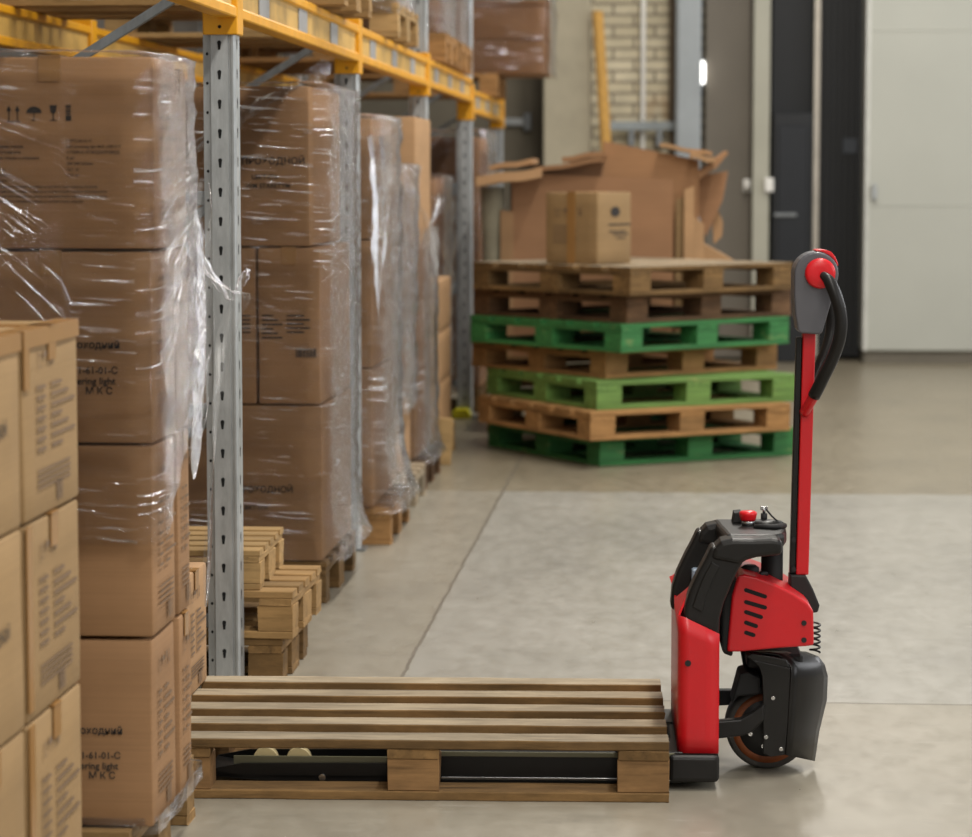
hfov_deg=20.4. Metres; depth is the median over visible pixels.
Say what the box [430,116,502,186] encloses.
frame
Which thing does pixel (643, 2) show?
pipe
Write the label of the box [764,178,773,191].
door lock
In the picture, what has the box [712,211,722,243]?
cardboard sheet
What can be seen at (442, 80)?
beam
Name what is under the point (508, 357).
pallet
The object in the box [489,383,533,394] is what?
pallet
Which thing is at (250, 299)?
carton
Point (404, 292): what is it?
carton
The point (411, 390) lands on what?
film
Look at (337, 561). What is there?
pallet
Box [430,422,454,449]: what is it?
pallet
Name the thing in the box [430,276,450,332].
carton
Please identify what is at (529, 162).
cardboard sheet
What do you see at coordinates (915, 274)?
door
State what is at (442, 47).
pallet
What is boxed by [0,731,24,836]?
carton
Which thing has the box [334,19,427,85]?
beam
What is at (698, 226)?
cardboard sheet
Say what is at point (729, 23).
door
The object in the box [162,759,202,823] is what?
film
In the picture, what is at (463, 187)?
frame
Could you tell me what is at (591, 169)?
cardboard sheet
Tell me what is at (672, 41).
trim
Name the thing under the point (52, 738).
carton
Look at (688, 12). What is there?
trim
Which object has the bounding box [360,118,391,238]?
carton
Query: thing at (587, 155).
cardboard sheet
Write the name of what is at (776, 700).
truck
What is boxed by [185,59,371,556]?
film
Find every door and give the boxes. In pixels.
[704,0,752,357]
[770,0,812,260]
[817,0,862,355]
[859,0,971,363]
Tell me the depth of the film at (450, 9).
14.14 m
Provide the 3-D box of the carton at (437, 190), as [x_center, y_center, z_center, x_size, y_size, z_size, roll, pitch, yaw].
[-0.747,-1.012,15.285,0.978,0.695,0.749,0,5,4]
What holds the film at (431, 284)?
on the carton at (418, 413)
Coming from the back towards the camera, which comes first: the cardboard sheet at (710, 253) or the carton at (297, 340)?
the cardboard sheet at (710, 253)
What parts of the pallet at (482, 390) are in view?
board, board, board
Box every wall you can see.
[0,20,198,85]
[591,0,705,221]
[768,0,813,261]
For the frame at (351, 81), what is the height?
4.000 m
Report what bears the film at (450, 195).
on the carton at (437, 190)
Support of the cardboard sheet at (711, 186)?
hanging from the cardboard sheet at (692, 155)
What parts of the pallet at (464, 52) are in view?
board, board, board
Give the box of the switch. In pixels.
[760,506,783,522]
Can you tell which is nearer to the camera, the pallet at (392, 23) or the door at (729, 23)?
the pallet at (392, 23)
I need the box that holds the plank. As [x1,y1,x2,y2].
[592,11,610,150]
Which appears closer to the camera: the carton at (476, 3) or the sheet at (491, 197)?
the sheet at (491, 197)
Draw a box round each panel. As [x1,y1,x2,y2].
[278,53,542,210]
[771,112,812,361]
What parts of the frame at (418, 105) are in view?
upright post, upright post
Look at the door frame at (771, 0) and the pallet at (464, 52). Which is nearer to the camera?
the pallet at (464, 52)
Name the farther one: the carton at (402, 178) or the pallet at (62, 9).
the carton at (402, 178)
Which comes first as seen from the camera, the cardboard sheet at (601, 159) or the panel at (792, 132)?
the cardboard sheet at (601, 159)
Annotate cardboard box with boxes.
[512,174,672,355]
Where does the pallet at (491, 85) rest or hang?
on the beam at (484, 106)
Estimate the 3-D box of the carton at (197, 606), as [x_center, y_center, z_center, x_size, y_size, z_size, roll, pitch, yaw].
[-0.883,0.541,6.930,0.292,0.315,0.308,0,5,4]
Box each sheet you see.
[476,167,543,186]
[480,187,503,260]
[489,158,537,170]
[500,210,512,355]
[510,162,602,211]
[535,157,604,170]
[562,151,606,162]
[603,141,698,331]
[660,143,711,155]
[675,197,683,332]
[683,186,693,258]
[690,151,727,181]
[690,153,714,162]
[694,217,703,258]
[699,171,727,234]
[704,243,731,259]
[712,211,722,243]
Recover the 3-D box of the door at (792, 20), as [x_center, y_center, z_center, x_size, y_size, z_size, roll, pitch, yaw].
[2.419,-2.031,21.403,0.316,3.070,0.030,0,5,4]
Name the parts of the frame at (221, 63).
upright post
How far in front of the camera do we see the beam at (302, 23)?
8.71 m
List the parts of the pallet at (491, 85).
board, board, board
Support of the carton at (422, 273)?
on the carton at (418, 413)
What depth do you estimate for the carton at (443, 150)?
16.64 m
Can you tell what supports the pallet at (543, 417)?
on the pallet at (772, 443)
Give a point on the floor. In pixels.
(509, 563)
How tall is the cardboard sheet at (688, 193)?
0.964 m
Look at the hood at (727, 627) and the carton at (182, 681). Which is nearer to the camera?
the carton at (182, 681)
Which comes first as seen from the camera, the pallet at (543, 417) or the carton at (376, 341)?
the carton at (376, 341)
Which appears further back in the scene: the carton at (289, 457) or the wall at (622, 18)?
the wall at (622, 18)
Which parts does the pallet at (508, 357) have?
board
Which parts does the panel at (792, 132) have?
handle, cabinet door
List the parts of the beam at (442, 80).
label plate, label plate, label plate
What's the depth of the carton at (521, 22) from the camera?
17.68 m
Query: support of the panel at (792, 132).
on the floor
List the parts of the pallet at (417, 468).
board, board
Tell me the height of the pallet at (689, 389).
0.144 m
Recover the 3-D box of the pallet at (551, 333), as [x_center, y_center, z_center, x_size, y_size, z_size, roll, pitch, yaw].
[0.762,-0.476,14.395,1.204,0.144,1.205,-4,7,-39]
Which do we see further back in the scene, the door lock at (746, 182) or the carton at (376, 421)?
the door lock at (746, 182)
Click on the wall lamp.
(702, 60)
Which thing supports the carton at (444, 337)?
on the carton at (444, 404)
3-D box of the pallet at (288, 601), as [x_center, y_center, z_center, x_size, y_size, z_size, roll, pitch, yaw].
[-0.927,0.538,8.034,0.804,0.138,0.536,0,5,5]
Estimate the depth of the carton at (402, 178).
11.99 m
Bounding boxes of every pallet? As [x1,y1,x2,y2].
[0,0,371,19]
[82,754,194,836]
[105,2,418,47]
[189,526,283,589]
[191,676,669,802]
[206,565,321,638]
[206,624,307,675]
[239,33,457,67]
[244,529,355,602]
[251,42,471,74]
[309,74,505,99]
[362,486,409,544]
[392,462,425,505]
[410,443,440,489]
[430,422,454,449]
[451,380,487,412]
[470,310,788,352]
[471,337,776,378]
[472,257,792,295]
[474,285,790,323]
[478,388,790,440]
[486,409,525,432]
[487,363,794,409]
[488,415,792,465]
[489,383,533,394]
[507,356,643,382]
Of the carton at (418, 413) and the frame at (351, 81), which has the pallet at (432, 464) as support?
the carton at (418, 413)
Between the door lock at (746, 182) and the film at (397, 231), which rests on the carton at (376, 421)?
the film at (397, 231)
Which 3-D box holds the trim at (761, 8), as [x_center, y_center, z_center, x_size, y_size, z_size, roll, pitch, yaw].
[2.156,-2.943,21.113,0.130,5.000,0.220,0,5,4]
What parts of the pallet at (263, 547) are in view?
board, board, board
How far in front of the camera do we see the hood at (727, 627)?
6.52 m
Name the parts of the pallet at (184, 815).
board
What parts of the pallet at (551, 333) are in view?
board, board, board, board, board, board, board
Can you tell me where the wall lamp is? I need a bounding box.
[701,59,705,86]
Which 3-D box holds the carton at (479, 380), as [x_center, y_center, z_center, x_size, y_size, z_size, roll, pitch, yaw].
[-0.564,-0.446,17.110,1.099,0.451,0.698,0,5,4]
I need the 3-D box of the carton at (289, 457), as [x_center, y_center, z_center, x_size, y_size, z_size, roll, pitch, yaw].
[-0.831,0.183,9.666,0.603,0.534,0.841,0,5,4]
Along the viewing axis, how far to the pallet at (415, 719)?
6.52 m
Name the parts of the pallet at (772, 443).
board, board, board, board, board, board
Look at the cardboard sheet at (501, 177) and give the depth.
15.07 m
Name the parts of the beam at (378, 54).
label plate, label plate, label plate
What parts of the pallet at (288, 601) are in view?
board, board, board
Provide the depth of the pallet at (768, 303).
14.08 m
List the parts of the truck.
fork plate, arch leg, arch leg, push arm, push arm, cap plate, guard plate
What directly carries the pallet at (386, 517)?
on the floor
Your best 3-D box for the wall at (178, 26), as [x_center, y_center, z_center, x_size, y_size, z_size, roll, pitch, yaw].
[-2.889,-1.958,10.191,0.200,5.000,24.200,0,5,4]
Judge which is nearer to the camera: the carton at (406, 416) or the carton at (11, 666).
the carton at (11, 666)
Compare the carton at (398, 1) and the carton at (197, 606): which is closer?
the carton at (197, 606)
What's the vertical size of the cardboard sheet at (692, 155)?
0.056 m
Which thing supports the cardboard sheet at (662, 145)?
on the cardboard sheet at (692, 155)
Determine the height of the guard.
0.060 m
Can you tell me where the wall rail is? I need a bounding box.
[610,121,674,145]
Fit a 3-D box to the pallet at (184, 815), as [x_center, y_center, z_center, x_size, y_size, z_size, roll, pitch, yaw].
[-1.292,0.870,5.865,1.204,0.144,0.746,0,5,4]
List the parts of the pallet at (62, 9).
board, board, board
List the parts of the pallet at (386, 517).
board, board, board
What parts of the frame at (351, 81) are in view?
upright post, foot plate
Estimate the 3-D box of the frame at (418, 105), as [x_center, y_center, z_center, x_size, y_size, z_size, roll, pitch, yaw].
[-0.852,-1.744,13.377,1.175,4.000,0.115,0,5,4]
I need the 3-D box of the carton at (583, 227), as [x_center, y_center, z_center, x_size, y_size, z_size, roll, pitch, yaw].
[0.535,-0.996,14.064,0.330,0.372,0.317,4,6,37]
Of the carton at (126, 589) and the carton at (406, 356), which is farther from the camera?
the carton at (406, 356)
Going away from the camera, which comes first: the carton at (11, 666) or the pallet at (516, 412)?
the carton at (11, 666)
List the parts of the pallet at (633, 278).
board, board, board, board, board, board, board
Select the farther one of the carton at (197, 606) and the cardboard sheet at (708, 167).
the cardboard sheet at (708, 167)
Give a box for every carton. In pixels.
[0,55,176,248]
[0,248,174,442]
[0,318,78,523]
[0,332,21,535]
[0,530,23,745]
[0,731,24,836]
[14,499,80,723]
[19,683,81,836]
[71,435,175,636]
[76,620,175,825]
[163,245,189,429]
[168,428,191,614]
[171,608,193,794]
[175,69,187,244]
[181,387,350,560]
[185,86,339,245]
[186,246,268,403]
[187,563,206,694]
[258,242,349,403]
[333,236,391,367]
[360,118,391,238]
[361,357,391,506]
[362,0,445,32]
[372,0,399,2]
[377,117,429,244]
[387,167,409,242]
[390,322,409,407]
[392,243,409,325]
[392,396,410,480]
[410,242,429,368]
[410,364,430,458]
[430,137,486,233]
[430,178,445,275]
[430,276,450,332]
[430,327,450,383]
[430,375,450,433]
[446,233,482,314]
[452,315,486,387]
[455,0,461,41]
[473,0,550,12]
[473,6,550,44]
[473,40,550,77]
[546,191,630,263]
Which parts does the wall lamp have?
lamp shade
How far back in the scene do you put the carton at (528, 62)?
17.69 m
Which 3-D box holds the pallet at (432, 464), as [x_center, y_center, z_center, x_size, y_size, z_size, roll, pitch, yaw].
[-0.851,0.224,13.023,1.205,0.144,0.806,0,5,4]
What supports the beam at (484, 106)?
attached to the frame at (463, 187)
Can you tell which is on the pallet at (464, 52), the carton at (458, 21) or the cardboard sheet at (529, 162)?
the carton at (458, 21)
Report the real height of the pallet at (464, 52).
0.144 m
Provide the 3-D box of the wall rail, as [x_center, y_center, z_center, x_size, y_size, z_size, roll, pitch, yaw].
[1.271,-2.254,21.388,0.686,0.195,0.120,0,5,4]
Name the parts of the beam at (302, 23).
label plate, label plate, label plate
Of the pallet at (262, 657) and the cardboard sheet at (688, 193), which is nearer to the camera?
the pallet at (262, 657)
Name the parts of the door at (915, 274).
corner trim, handle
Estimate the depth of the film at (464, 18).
15.06 m
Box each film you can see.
[0,49,249,606]
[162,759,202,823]
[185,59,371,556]
[360,113,421,510]
[381,0,415,13]
[392,163,419,412]
[405,0,455,47]
[418,198,446,457]
[430,129,496,375]
[430,174,455,394]
[460,0,468,46]
[473,0,557,77]
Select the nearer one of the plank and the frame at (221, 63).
the frame at (221, 63)
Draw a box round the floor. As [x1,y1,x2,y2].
[171,356,971,836]
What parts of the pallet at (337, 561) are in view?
board, board, board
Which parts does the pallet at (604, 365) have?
board, board, board, board, board, board, board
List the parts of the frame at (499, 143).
upright post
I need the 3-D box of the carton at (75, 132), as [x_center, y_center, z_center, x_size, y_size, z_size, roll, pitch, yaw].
[-0.856,-0.540,5.492,0.417,0.383,0.257,0,5,4]
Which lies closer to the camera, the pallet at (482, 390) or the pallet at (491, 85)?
the pallet at (482, 390)
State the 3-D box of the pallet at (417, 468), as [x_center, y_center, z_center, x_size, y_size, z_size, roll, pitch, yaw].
[-0.907,0.308,12.088,1.204,0.144,0.846,0,5,4]
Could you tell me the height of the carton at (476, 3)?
0.217 m
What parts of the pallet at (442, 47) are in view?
board, board, board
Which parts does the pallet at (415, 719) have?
board, board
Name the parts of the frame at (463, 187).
upright post, upright post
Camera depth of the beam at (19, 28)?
9.64 m
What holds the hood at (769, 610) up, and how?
attached to the truck
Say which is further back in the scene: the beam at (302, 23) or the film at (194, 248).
the beam at (302, 23)
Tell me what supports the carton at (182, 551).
on the carton at (182, 681)
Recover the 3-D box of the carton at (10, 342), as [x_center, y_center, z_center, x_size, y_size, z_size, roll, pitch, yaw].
[-1.010,0.036,4.371,0.427,0.330,0.421,0,5,4]
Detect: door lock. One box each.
[743,179,750,191]
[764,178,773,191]
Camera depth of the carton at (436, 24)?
13.73 m
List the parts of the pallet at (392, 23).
board, board, board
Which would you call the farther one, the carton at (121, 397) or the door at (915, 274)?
the door at (915, 274)
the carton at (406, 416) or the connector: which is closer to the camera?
the carton at (406, 416)
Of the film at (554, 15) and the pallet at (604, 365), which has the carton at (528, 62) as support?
the film at (554, 15)
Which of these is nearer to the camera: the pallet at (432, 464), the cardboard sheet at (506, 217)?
the pallet at (432, 464)
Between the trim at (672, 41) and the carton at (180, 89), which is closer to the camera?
the carton at (180, 89)
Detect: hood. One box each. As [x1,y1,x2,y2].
[719,577,735,655]
[727,559,813,651]
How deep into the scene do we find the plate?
21.32 m
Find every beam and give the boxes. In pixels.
[0,3,90,56]
[68,20,202,85]
[167,0,236,17]
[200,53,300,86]
[202,0,358,60]
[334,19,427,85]
[409,53,472,101]
[457,85,502,121]
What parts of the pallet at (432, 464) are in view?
board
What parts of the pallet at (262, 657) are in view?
board, board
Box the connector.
[490,100,504,128]
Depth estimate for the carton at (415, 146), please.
12.72 m
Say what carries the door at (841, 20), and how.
attached to the trim at (817, 3)
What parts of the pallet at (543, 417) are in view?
board, board, board, board, board, board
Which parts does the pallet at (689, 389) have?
board, board, board, board, board, board, board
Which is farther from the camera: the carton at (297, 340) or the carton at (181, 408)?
the carton at (297, 340)
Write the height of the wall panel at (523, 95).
5.000 m
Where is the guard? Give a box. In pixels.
[451,408,477,418]
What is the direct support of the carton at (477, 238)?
on the carton at (479, 380)
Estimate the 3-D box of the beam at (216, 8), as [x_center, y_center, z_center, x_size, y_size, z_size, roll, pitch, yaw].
[-0.835,-1.045,6.091,0.099,0.212,2.802,0,5,4]
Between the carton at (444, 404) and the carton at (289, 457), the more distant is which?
the carton at (444, 404)
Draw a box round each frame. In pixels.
[73,0,244,675]
[198,0,427,241]
[246,48,367,551]
[284,0,476,415]
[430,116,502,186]
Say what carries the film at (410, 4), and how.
on the carton at (398, 1)
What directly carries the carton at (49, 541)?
on the carton at (52, 738)
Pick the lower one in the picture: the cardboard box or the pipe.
the cardboard box
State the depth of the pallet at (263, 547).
7.95 m
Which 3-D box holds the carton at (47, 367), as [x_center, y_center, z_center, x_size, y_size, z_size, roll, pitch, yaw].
[-0.979,-0.003,4.808,0.427,0.330,0.421,0,5,4]
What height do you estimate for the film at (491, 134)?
1.552 m
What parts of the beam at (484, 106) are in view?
label plate, label plate, label plate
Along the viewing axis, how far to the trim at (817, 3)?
21.20 m
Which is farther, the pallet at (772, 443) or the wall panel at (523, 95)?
the wall panel at (523, 95)
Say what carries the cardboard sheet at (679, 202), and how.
on the pallet at (508, 357)
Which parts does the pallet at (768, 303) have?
board, board, board, board, board, board, board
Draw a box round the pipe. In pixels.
[640,0,645,148]
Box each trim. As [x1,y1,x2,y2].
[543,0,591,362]
[669,0,675,154]
[675,0,701,220]
[750,0,770,336]
[812,0,820,356]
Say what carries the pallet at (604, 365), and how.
on the pallet at (689, 389)
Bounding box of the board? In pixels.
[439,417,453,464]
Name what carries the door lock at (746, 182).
attached to the door at (729, 23)
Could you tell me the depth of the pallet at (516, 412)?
15.38 m
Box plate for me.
[843,138,856,153]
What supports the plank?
on the floor
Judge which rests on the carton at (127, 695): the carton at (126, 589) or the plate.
the carton at (126, 589)
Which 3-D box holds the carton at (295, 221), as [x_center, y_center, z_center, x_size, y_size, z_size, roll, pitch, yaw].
[-0.850,-0.892,9.570,0.566,0.540,0.841,0,5,4]
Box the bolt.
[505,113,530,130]
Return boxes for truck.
[216,249,846,782]

